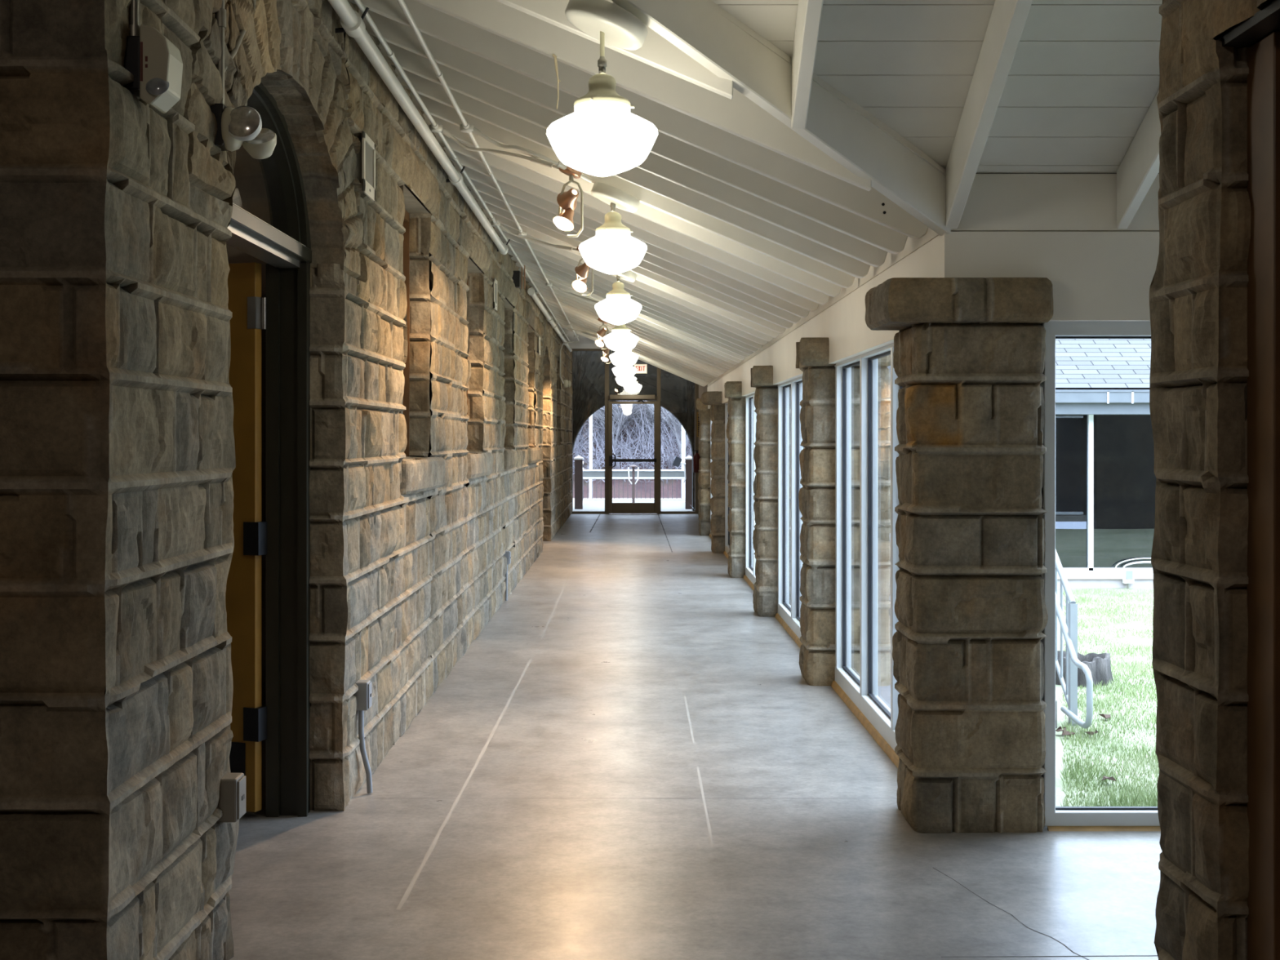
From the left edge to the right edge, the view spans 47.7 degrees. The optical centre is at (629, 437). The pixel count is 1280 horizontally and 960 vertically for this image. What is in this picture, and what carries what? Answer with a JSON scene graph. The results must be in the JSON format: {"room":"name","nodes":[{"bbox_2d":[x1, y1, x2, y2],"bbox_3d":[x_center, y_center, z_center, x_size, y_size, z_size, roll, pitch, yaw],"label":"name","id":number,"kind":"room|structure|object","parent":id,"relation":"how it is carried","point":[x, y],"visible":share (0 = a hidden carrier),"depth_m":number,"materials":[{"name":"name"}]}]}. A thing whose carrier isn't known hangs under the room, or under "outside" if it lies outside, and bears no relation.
{"room":"corridor","nodes":[
{"label":"corridor","id":0,"kind":"room"},
{"bbox_2d":[0,0,573,959],"bbox_3d":[-2.674,-0.175,16.077,3.465,3.550,25.886,0,0,0],"label":"wall","id":1,"kind":"structure","parent":0,"point":[117,460],"depth_m":3.79,"materials":[{"name":"stone"}]},
{"bbox_2d":[122,0,182,113],"bbox_3d":[-1.112,-1.214,3.359,0.116,0.896,0.122,0,0,0],"label":"motion sensor","id":2,"kind":"object","parent":1,"relation":"attached to","point":[155,63],"visible":0.95,"depth_m":3.32,"materials":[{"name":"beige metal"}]},
{"bbox_2d":[217,773,245,822],"bbox_3d":[-1.135,1.014,4.085,0.090,0.122,0.085,0,0,0],"label":"outlet box","id":3,"kind":"object","parent":1,"relation":"attached to","point":[232,801],"visible":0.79,"depth_m":4.04,"materials":[{"name":"grey metal"}]},
{"bbox_2d":[224,0,256,72],"bbox_3d":[-1.152,-1.278,4.291,0.016,0.509,0.432,0,0,0],"label":"conduit","id":4,"kind":"object","parent":1,"relation":"attached to","point":[238,41],"visible":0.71,"depth_m":4.25,"materials":[{"name":"grey metal"}]},
{"bbox_2d":[209,0,276,159],"bbox_3d":[-1.087,-1.143,4.083,0.165,0.697,0.176,0,0,0],"label":"emergency light","id":5,"kind":"object","parent":1,"relation":"attached to","point":[237,126],"visible":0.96,"depth_m":4.02,"materials":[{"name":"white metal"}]},
{"bbox_2d":[225,81,311,817],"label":"door","id":6,"kind":"structure","parent":1,"relation":"in","point":[284,245],"depth_m":5.72,"materials":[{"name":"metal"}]},
{"bbox_2d":[353,680,373,793],"bbox_3d":[-1.131,1.260,6.100,0.097,0.471,0.075,0,0,0],"label":"outlet box","id":7,"kind":"object","parent":1,"relation":"attached to","point":[363,695],"visible":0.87,"depth_m":6.09,"materials":[{"name":"grey plastic"}]},
{"bbox_2d":[355,131,375,201],"bbox_3d":[-1.141,-1.167,6.237,0.047,0.254,0.270,0,0,0],"label":"picture frame","id":8,"kind":"object","parent":1,"relation":"attached to","point":[366,157],"visible":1,"depth_m":6.20,"materials":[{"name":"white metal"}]},
{"bbox_2d":[355,139,373,186],"bbox_3d":[-1.145,-1.167,6.237,0.040,0.194,0.210,0,0,0],"label":"print","id":9,"kind":"object","parent":8,"relation":"attached to","point":[368,144],"depth_m":6.20},
{"bbox_2d":[400,208,409,456],"bbox_3d":[-1.295,-0.589,7.835,0.060,1.403,0.990,0,0,0],"label":"window","id":10,"kind":"structure","parent":1,"relation":"in","point":[406,258],"depth_m":8.30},
{"bbox_2d":[328,0,510,254],"bbox_3d":[-1.100,-1.635,7.850,0.161,0.135,9.100,0,0,0],"label":"pipe","id":11,"kind":"object","parent":1,"relation":"attached to","point":[351,21],"visible":0.91,"depth_m":6.78,"materials":[{"name":"white metal"}]},
{"bbox_2d":[492,277,497,311],"bbox_3d":[-1.141,-1.204,12.134,0.047,0.252,0.250,0,0,0],"label":"picture frame","id":12,"kind":"object","parent":1,"relation":"attached to","point":[495,282],"visible":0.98,"depth_m":12.10,"materials":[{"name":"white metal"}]},
{"bbox_2d":[492,281,496,306],"bbox_3d":[-1.145,-1.204,12.134,0.040,0.192,0.190,0,0,0],"label":"print","id":13,"kind":"object","parent":12,"relation":"attached to","point":[494,285],"depth_m":12.04},
{"bbox_2d":[503,551,511,600],"bbox_3d":[-1.136,1.267,13.300,0.088,0.455,0.080,0,0,0],"label":"outlet box","id":14,"kind":"object","parent":1,"relation":"attached to","point":[508,553],"visible":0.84,"depth_m":13.29,"materials":[{"name":"grey metal"}]},
{"bbox_2d":[512,324,515,437],"bbox_3d":[-1.295,-0.589,16.900,0.060,1.403,1.100,0,0,0],"label":"window","id":15,"kind":"structure","parent":1,"relation":"in","point":[513,332],"depth_m":16.35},
{"bbox_2d":[511,265,524,289],"bbox_3d":[-1.105,-1.612,14.208,0.151,0.290,0.136,0,0,0],"label":"wall speaker","id":16,"kind":"object","parent":1,"relation":"attached to","point":[516,277],"visible":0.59,"depth_m":14.14,"materials":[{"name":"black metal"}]},
{"bbox_2d":[537,336,540,355],"bbox_3d":[-1.141,-1.153,18.069,0.047,0.224,0.250,0,0,0],"label":"picture frame","id":17,"kind":"object","parent":1,"relation":"attached to","point":[539,339],"visible":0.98,"depth_m":17.97,"materials":[{"name":"beige metal"}]},
{"bbox_2d":[527,288,572,351],"bbox_3d":[-1.075,-1.600,21.095,0.080,0.078,10.610,0,0,0],"label":"pipe","id":18,"kind":"object","parent":1,"relation":"attached to","point":[531,291],"visible":0.95,"depth_m":18.69,"materials":[{"name":"white metal"}]},
{"bbox_2d":[559,341,578,387],"bbox_3d":[-0.983,-1.223,24.035,0.305,0.726,1.291,0,0,0],"label":"conduit","id":19,"kind":"object","parent":1,"relation":"attached to","point":[566,383],"visible":1,"depth_m":23.66,"materials":[{"name":"beige plastic"}]},
{"bbox_2d":[572,497,692,511],"bbox_3d":[0.250,1.660,32.650,8.500,0.280,7.900,0,0,0],"label":"floor","id":20,"kind":"structure","parent":0,"point":[588,505],"depth_m":33.30,"materials":[{"name":"concrete"}]},
{"bbox_2d":[573,455,583,509],"bbox_3d":[-1.090,0.945,31.000,0.200,1.150,0.200,0,0,0],"label":"newel post","id":21,"kind":"object","parent":20,"relation":"on","point":[578,460],"visible":1,"depth_m":30.92,"materials":[{"name":"brown wood"}]},
{"bbox_2d":[627,464,639,502],"bbox_3d":[0.090,1.070,33.600,0.200,0.900,0.200,0,0,-42],"label":"railing post","id":22,"kind":"object","parent":20,"relation":"on","point":[633,482],"visible":0.96,"depth_m":33.57,"materials":[{"name":"white metal"}]},
{"bbox_2d":[582,469,684,500],"bbox_3d":[0.115,1.110,34.200,2.530,0.732,0.048,0,0,0],"label":"deck railing","id":23,"kind":"object","parent":20,"relation":"on","point":[592,474],"visible":0.65,"depth_m":34.20,"materials":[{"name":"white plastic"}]},
{"bbox_2d":[684,455,692,509],"bbox_3d":[1.280,0.945,31.000,0.200,1.150,0.200,0,0,0],"label":"newel post","id":24,"kind":"object","parent":20,"relation":"on","point":[688,460],"visible":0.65,"depth_m":30.92,"materials":[{"name":"brown wood"}]},
{"bbox_2d":[671,456,685,483],"bbox_3d":[1.052,0.683,30.838,0.305,0.586,0.156,0,0,0],"label":"light","id":25,"kind":"object","parent":24,"relation":"attached to","point":[677,461],"visible":1,"depth_m":30.76,"materials":[{"name":"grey metal"}]},
{"bbox_2d":[572,349,694,511],"bbox_3d":[0.250,-0.450,30.202,8.500,4.500,0.496,0,0,0],"label":"wall","id":26,"kind":"structure","parent":0,"point":[677,393],"depth_m":29.99,"materials":[{"name":"paint"}]},
{"bbox_2d":[228,513,1161,959],"bbox_3d":[2.200,1.560,12.850,13.600,0.121,31.700,0,0,0],"label":"floor","id":27,"kind":"structure","parent":0,"point":[628,759],"depth_m":5.50,"materials":[{"name":"concrete"}]},
{"bbox_2d":[696,398,710,535],"bbox_3d":[1.321,0.448,22.417,0.606,2.117,0.580,0,0,0],"label":"stone pillar","id":28,"kind":"structure","parent":27,"relation":"on","point":[704,475],"depth_m":22.21,"materials":[{"name":"stone"}]},
{"bbox_2d":[701,391,724,553],"bbox_3d":[1.286,0.447,19.040,0.677,2.117,0.624,0,0,0],"label":"stone pillar","id":29,"kind":"structure","parent":27,"relation":"on","point":[713,398],"depth_m":18.81,"materials":[{"name":"stone"}]},
{"bbox_2d":[724,381,746,577],"bbox_3d":[1.325,0.448,15.681,0.606,2.117,0.550,0,0,0],"label":"stone pillar","id":30,"kind":"structure","parent":27,"relation":"on","point":[735,426],"depth_m":15.49,"materials":[{"name":"stone"}]},
{"bbox_2d":[750,365,777,617],"bbox_3d":[1.322,0.448,12.329,0.602,2.117,0.545,0,0,0],"label":"stone pillar","id":31,"kind":"structure","parent":27,"relation":"on","point":[765,536],"depth_m":12.13,"materials":[{"name":"stone"}]},
{"bbox_2d":[795,337,890,686],"bbox_3d":[1.320,0.448,8.943,0.598,2.117,0.554,0,0,0],"label":"stone pillar","id":32,"kind":"structure","parent":27,"relation":"on","point":[816,496],"depth_m":8.75,"materials":[{"name":"stone"}]},
{"bbox_2d":[865,277,1053,833],"bbox_3d":[1.286,0.448,5.682,0.661,2.117,0.525,0,0,0],"label":"stone pillar","id":33,"kind":"structure","parent":27,"relation":"on","point":[971,610],"depth_m":5.49,"materials":[{"name":"stone"}]},
{"bbox_2d":[698,384,707,506],"bbox_3d":[1.482,-0.150,25.680,0.235,3.300,6.040,0,0,0],"label":"wall","id":34,"kind":"structure","parent":0,"point":[702,389],"depth_m":27.41,"materials":[{"name":"beige paint"}]},
{"bbox_2d":[570,348,698,514],"bbox_3d":[0.083,-0.175,28.650,2.591,3.350,0.100,0,0,0],"label":"window","id":35,"kind":"structure","parent":34,"relation":"in","point":[658,397],"depth_m":28.60,"materials":[{"name":"brown metal"}]},
{"bbox_2d":[608,395,660,513],"bbox_3d":[0.091,0.319,28.607,1.030,2.342,0.214,0,0,0],"label":"door","id":36,"kind":"structure","parent":35,"relation":"attached to","point":[613,508],"depth_m":28.57,"materials":[{"name":"brown metal"}]},
{"bbox_2d":[691,449,700,472],"bbox_3d":[1.335,0.445,27.600,0.300,0.430,0.136,0,0,0],"label":"fire extinguisher","id":37,"kind":"object","parent":34,"relation":"attached to","point":[696,457],"visible":0.73,"depth_m":27.55,"materials":[{"name":"red metal"}]},
{"bbox_2d":[697,412,699,436],"bbox_3d":[1.386,-0.255,27.312,0.232,0.470,0.036,0,0,0],"label":"sign","id":38,"kind":"object","parent":34,"relation":"attached to","point":[698,421],"visible":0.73,"depth_m":27.30,"materials":[{"name":"black metal"}]},
{"bbox_2d":[346,0,1162,386],"bbox_3d":[2.463,-2.079,14.825,13.274,2.612,27.850,0,0,0],"label":"ceiling","id":39,"kind":"structure","parent":0,"point":[798,145],"depth_m":5.35,"materials":[{"name":"white wood"}]},
{"bbox_2d":[353,0,570,342],"bbox_3d":[-1.050,-1.684,14.450,0.072,0.038,22.100,0,0,0],"label":"conduit","id":40,"kind":"object","parent":39,"relation":"attached to","point":[434,126],"visible":0.95,"depth_m":7.82,"materials":[{"name":"white metal"}]},
{"bbox_2d":[396,0,579,341],"bbox_3d":[-0.836,-1.594,13.550,0.072,0.038,20.300,0,0,0],"label":"conduit","id":41,"kind":"object","parent":39,"relation":"attached to","point":[465,127],"visible":1,"depth_m":7.40,"materials":[{"name":"white metal"}]},
{"bbox_2d":[441,128,559,169],"bbox_3d":[-0.662,-1.535,7.699,0.803,0.314,0.121,0,0,30],"label":"conduit","id":42,"kind":"object","parent":39,"relation":"attached to","point":[445,131],"visible":0.97,"depth_m":7.73,"materials":[{"name":"white metal"}]},
{"bbox_2d":[471,127,591,182],"bbox_3d":[-0.505,-1.463,7.409,0.634,0.279,0.151,0,0,-4],"label":"conduit","id":43,"kind":"object","parent":39,"relation":"attached to","point":[558,164],"visible":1,"depth_m":7.39,"materials":[{"name":"white metal"}]},
{"bbox_2d":[499,223,577,250],"bbox_3d":[-0.635,-1.539,11.119,0.910,0.305,0.198,0,0,42],"label":"conduit","id":44,"kind":"object","parent":39,"relation":"attached to","point":[560,246],"visible":0.94,"depth_m":11.27,"materials":[{"name":"white metal"}]},
{"bbox_2d":[551,53,560,109],"bbox_3d":[-0.263,-1.282,5.199,0.031,0.198,0.012,0,0,0],"label":"string","id":45,"kind":"object","parent":39,"relation":"hanging from","point":[553,55],"visible":1,"depth_m":5.20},
{"bbox_2d":[553,164,583,237],"bbox_3d":[-0.318,-1.221,7.445,0.148,0.374,0.123,0,0,-25],"label":"track spotlight","id":46,"kind":"object","parent":39,"relation":"attached to","point":[567,201],"visible":0.98,"depth_m":7.43,"materials":[{"name":"orange metal"}]},
{"bbox_2d":[551,284,599,303],"bbox_3d":[-0.482,-1.460,14.846,0.748,0.283,0.123,0,0,33],"label":"conduit","id":47,"kind":"object","parent":39,"relation":"attached to","point":[553,286],"visible":0.81,"depth_m":14.93,"materials":[{"name":"white metal"}]},
{"bbox_2d":[559,321,600,337],"bbox_3d":[-0.664,-1.539,20.666,0.877,0.305,0.119,0,0,39],"label":"conduit","id":48,"kind":"object","parent":39,"relation":"attached to","point":[560,323],"visible":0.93,"depth_m":20.73,"materials":[{"name":"white metal"}]},
{"bbox_2d":[572,245,593,296],"bbox_3d":[-0.344,-1.234,10.694,0.143,0.374,0.125,0,0,-44],"label":"track spotlight","id":49,"kind":"object","parent":39,"relation":"attached to","point":[579,285],"visible":0.72,"depth_m":10.68,"materials":[{"name":"orange metal"}]},
{"bbox_2d":[595,317,608,349],"bbox_3d":[-0.326,-1.225,16.995,0.144,0.374,0.128,0,0,-39],"label":"track spotlight","id":50,"kind":"object","parent":39,"relation":"hanging from","point":[601,333],"visible":0.86,"depth_m":16.97,"materials":[{"name":"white metal"}]},
{"bbox_2d":[546,0,657,177],"bbox_3d":[-0.085,-1.115,4.500,0.348,0.602,0.348,0,0,0],"label":"pendant lamp","id":51,"kind":"object","parent":39,"relation":"hanging from","point":[602,138],"visible":0.99,"depth_m":4.41,"materials":[{"name":"white glass"}]},
{"bbox_2d":[600,344,612,364],"bbox_3d":[-0.326,-1.225,20.294,0.146,0.374,0.126,0,0,-37],"label":"track spotlight","id":52,"kind":"object","parent":39,"relation":"hanging from","point":[605,357],"visible":0.63,"depth_m":20.27,"materials":[{"name":"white metal"}]},
{"bbox_2d":[578,182,647,274],"bbox_3d":[-0.087,-1.097,7.580,0.360,0.479,0.360,0,0,0],"label":"pendant lamp","id":53,"kind":"object","parent":39,"relation":"hanging from","point":[612,251],"visible":1,"depth_m":7.48,"materials":[{"name":"white glass"}]},
{"bbox_2d":[594,270,641,324],"bbox_3d":[-0.086,-1.096,10.980,0.360,0.479,0.360,0,0,0],"label":"pendant lamp","id":54,"kind":"object","parent":39,"relation":"hanging from","point":[618,308],"visible":0.89,"depth_m":10.88,"materials":[{"name":"white glass"}]},
{"bbox_2d":[603,324,638,352],"bbox_3d":[-0.087,-1.097,14.500,0.360,0.479,0.360,0,0,0],"label":"pendant lamp","id":55,"kind":"object","parent":39,"relation":"hanging from","point":[620,340],"visible":0.62,"depth_m":14.39,"materials":[{"name":"white glass"}]},
{"bbox_2d":[608,349,638,368],"bbox_3d":[-0.070,-1.095,17.750,0.360,0.469,0.360,0,0,0],"label":"pendant lamp","id":56,"kind":"object","parent":39,"relation":"hanging from","point":[628,358],"visible":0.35,"depth_m":17.63,"materials":[{"name":"white glass"}]},
{"bbox_2d":[612,365,636,378],"bbox_3d":[-0.075,-1.096,21.100,0.360,0.471,0.360,0,0,0],"label":"pendant lamp","id":57,"kind":"object","parent":39,"relation":"hanging from","point":[627,372],"visible":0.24,"depth_m":20.98,"materials":[{"name":"white glass"}]},
{"bbox_2d":[615,376,636,386],"bbox_3d":[-0.060,-1.309,24.400,0.360,0.898,0.360,0,0,0],"label":"pendant lamp","id":58,"kind":"object","parent":39,"relation":"hanging from","point":[628,382],"visible":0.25,"depth_m":24.28,"materials":[{"name":"white glass"}]},
{"bbox_2d":[623,364,641,393],"bbox_3d":[0.060,-1.309,27.900,0.360,0.898,0.360,0,0,0],"label":"pendant lamp","id":59,"kind":"object","parent":39,"relation":"hanging from","point":[635,388],"visible":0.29,"depth_m":27.78,"materials":[{"name":"white glass"}]},
{"bbox_2d":[634,361,647,375],"bbox_3d":[0.215,-1.397,28.294,0.260,0.345,0.072,0,0,0],"label":"exit sign","id":60,"kind":"object","parent":39,"relation":"hanging from","point":[642,369],"visible":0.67,"depth_m":28.26,"materials":[{"name":"beige plastic"}]},
{"bbox_2d":[706,193,970,408],"bbox_3d":[1.247,-0.739,13.900,0.100,0.583,16.800,0,0,0],"label":"wall header","id":61,"kind":"structure","parent":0,"point":[842,319],"depth_m":7.65,"materials":[{"name":"white paint"}]},
{"bbox_2d":[709,420,712,537],"bbox_3d":[1.274,0.506,20.730,0.112,1.988,2.980,0,0,0],"label":"window","id":62,"kind":"structure","parent":61,"relation":"in","point":[711,421],"depth_m":22.15,"materials":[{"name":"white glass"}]},
{"bbox_2d":[723,402,730,559],"bbox_3d":[1.274,0.506,17.360,0.112,1.988,2.920,0,0,0],"label":"window","id":63,"kind":"structure","parent":61,"relation":"in","point":[727,508],"depth_m":18.75,"materials":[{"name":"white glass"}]},
{"bbox_2d":[743,392,756,590],"bbox_3d":[1.274,0.506,14.020,0.112,1.988,2.960,0,0,0],"label":"window","id":64,"kind":"structure","parent":61,"relation":"in","point":[749,577],"depth_m":15.36,"materials":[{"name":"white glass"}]},
{"bbox_2d":[774,375,804,647],"bbox_3d":[1.274,0.506,10.650,0.112,1.988,2.980,0,0,0],"label":"window","id":65,"kind":"structure","parent":61,"relation":"in","point":[790,392],"depth_m":11.60,"materials":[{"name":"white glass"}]},
{"bbox_2d":[831,342,902,768],"bbox_3d":[1.274,0.506,7.330,0.112,1.988,2.860,0,0,0],"label":"window","id":66,"kind":"structure","parent":61,"relation":"in","point":[860,694],"depth_m":7.75,"materials":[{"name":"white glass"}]},
{"bbox_2d":[969,173,1159,321],"bbox_3d":[5.104,-0.895,13.980,7.791,0.910,16.960,0,0,0],"label":"wall","id":67,"kind":"structure","parent":0,"point":[1060,228],"depth_m":5.50,"materials":[{"name":"white paint"}]},
{"bbox_2d":[1040,321,1160,831],"bbox_3d":[5.192,0.516,5.574,7.215,1.967,0.112,0,0,0],"label":"window","id":68,"kind":"structure","parent":67,"relation":"in","point":[1056,818],"depth_m":5.54,"materials":[{"name":"white metal"}]},
{"bbox_2d":[1055,583,1159,806],"bbox_3d":[8.850,1.750,11.375,14.300,0.016,11.250,0,0,0],"label":"ground","id":69,"kind":"structure","parent":0,"point":[1060,795],"depth_m":9.23,"materials":[{"name":"green plant"}]},
{"bbox_2d":[877,533,1057,728],"bbox_3d":[2.130,1.265,9.910,0.900,1.070,2.380,0,0,0],"label":"steps","id":70,"kind":"structure","parent":69,"relation":"on","point":[883,692],"depth_m":9.50,"materials":[{"name":"concrete"}]},
{"bbox_2d":[1055,726,1066,731],"bbox_3d":[2.533,1.716,8.510,0.066,0.027,0.074,0,0,19],"label":"fallen leaf","id":71,"kind":"object","parent":69,"relation":"on","point":[1060,728],"visible":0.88,"depth_m":8.52,"materials":[{"name":"brown plant"}]},
{"bbox_2d":[1062,729,1074,735],"bbox_3d":[2.553,1.716,8.413,0.074,0.027,0.066,0,0,34],"label":"fallen leaf","id":72,"kind":"object","parent":69,"relation":"on","point":[1066,732],"visible":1,"depth_m":8.41,"materials":[{"name":"brown plant"}]},
{"bbox_2d":[1055,549,1093,728],"bbox_3d":[2.687,0.767,9.466,0.071,1.967,2.176,0,0,0],"label":"handrail","id":73,"kind":"object","parent":69,"relation":"on","point":[1068,628],"visible":0.53,"depth_m":8.79,"materials":[{"name":"grey metal"}]},
{"bbox_2d":[1055,650,1112,687],"bbox_3d":[3.213,1.662,10.451,0.522,0.215,0.531,0,0,30],"label":"tree stump","id":74,"kind":"object","parent":69,"relation":"on","point":[1099,664],"visible":0.44,"depth_m":10.27,"materials":[{"name":"grey wood"}]},
{"bbox_2d":[1084,729,1097,735],"bbox_3d":[2.692,1.716,8.447,0.074,0.027,0.066,0,0,3],"label":"fallen leaf","id":75,"kind":"object","parent":69,"relation":"on","point":[1095,731],"visible":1,"depth_m":8.42,"materials":[{"name":"brown plant"}]},
{"bbox_2d":[1098,714,1111,718],"bbox_3d":[2.951,1.716,8.943,0.074,0.027,0.066,0,0,-28],"label":"fallen leaf","id":76,"kind":"object","parent":69,"relation":"on","point":[1105,716],"visible":1,"depth_m":8.93,"materials":[{"name":"plant"}]},
{"bbox_2d":[1102,775,1116,781],"bbox_3d":[2.419,1.716,7.305,0.066,0.027,0.074,0,0,-12],"label":"fallen leaf","id":77,"kind":"object","parent":69,"relation":"on","point":[1112,778],"visible":1,"depth_m":7.28,"materials":[{"name":"plant"}]},
{"bbox_2d":[1149,0,1279,959],"bbox_3d":[4.558,-0.275,1.526,6.553,3.650,4.252,0,0,0],"label":"wall","id":78,"kind":"structure","parent":0,"point":[1199,372],"depth_m":3.31,"materials":[{"name":"stone"}]},
{"bbox_2d":[1247,31,1279,959],"bbox_3d":[1.555,0.314,2.219,0.348,2.372,2.038,0,0,0],"label":"door","id":79,"kind":"structure","parent":78,"relation":"in","point":[1264,56],"depth_m":3.15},
{"label":"court","id":80,"kind":"object","parent":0,"visible":0},
{"bbox_2d":[886,338,1155,588],"bbox_3d":[8.350,-0.523,18.726,13.300,4.747,4.751,0,0,0],"label":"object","id":81,"kind":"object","parent":80,"relation":"on","point":[1105,478],"visible":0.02,"depth_m":16.84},
{"bbox_2d":[1122,568,1133,588],"bbox_3d":[5.772,1.639,16.742,0.120,0.250,0.075,0,0,0],"label":"sign","id":82,"kind":"object","parent":81,"relation":"attached to","point":[1127,574],"visible":0.92,"depth_m":16.71,"materials":[{"name":"white plastic"}]},
{"bbox_2d":[1115,557,1151,568],"bbox_3d":[6.000,1.451,16.787,0.731,0.122,0.015,0,0,0],"label":"garden hose","id":83,"kind":"object","parent":81,"relation":"on","point":[1141,562],"visible":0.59,"depth_m":16.78,"materials":[{"name":"white plastic"}]},
{"label":"outside","id":84,"kind":"structure","parent":0,"visible":0},
{"bbox_2d":[573,404,692,497],"bbox_3d":[12.500,-10.587,58.300,115.000,25.128,43.400,0,0,0],"label":"hill","id":85,"kind":"structure","parent":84,"point":[618,482],"depth_m":41.04,"materials":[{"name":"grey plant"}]},
{"bbox_2d":[589,414,592,497],"bbox_3d":[-0.861,0.200,38.000,0.405,3.600,0.280,0,0,0],"label":"utility pole","id":86,"kind":"object","parent":85,"relation":"on","point":[591,416],"visible":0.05,"depth_m":37.97,"materials":[{"name":"white metal"}]},
{"bbox_2d":[592,400,642,466],"bbox_3d":[-0.636,-0.423,42.641,2.239,2.765,3.350,0,0,-3],"label":"bare tree","id":87,"kind":"object","parent":85,"relation":"on","point":[597,415],"visible":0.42,"depth_m":41.87,"materials":[{"name":"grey plant"}]},
{"bbox_2d":[592,400,653,443],"bbox_3d":[-0.184,-1.273,43.121,2.383,2.980,2.688,0,0,-40],"label":"bare tree","id":88,"kind":"object","parent":85,"relation":"on","point":[626,405],"visible":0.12,"depth_m":42.71,"materials":[{"name":"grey plant"}]},
{"bbox_2d":[573,400,692,484],"bbox_3d":[0.638,-3.412,46.948,10.566,9.480,13.643,0,0,0],"label":"trees","id":89,"kind":"object","parent":85,"relation":"on","point":[624,446],"visible":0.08,"depth_m":41.77,"materials":[{"name":"plant"}]},
{"bbox_2d":[629,400,670,445],"bbox_3d":[0.829,-0.817,43.075,2.006,2.434,2.148,0,0,-42],"label":"bare tree","id":90,"kind":"object","parent":85,"relation":"on","point":[651,411],"visible":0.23,"depth_m":42.90,"materials":[{"name":"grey plant"}]},
{"bbox_2d":[648,404,688,469],"bbox_3d":[2.289,-0.589,41.512,3.778,3.426,2.935,0,0,-9],"label":"bare tree","id":91,"kind":"object","parent":85,"relation":"on","point":[672,418],"visible":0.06,"depth_m":41.31,"materials":[{"name":"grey plant"}]},
{"bbox_2d":[681,425,684,497],"bbox_3d":[1.432,0.800,38.500,0.092,2.400,0.092,0,0,22],"label":"utility pole","id":92,"kind":"object","parent":85,"relation":"on","point":[682,428],"visible":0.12,"depth_m":38.46,"materials":[{"name":"white metal"}]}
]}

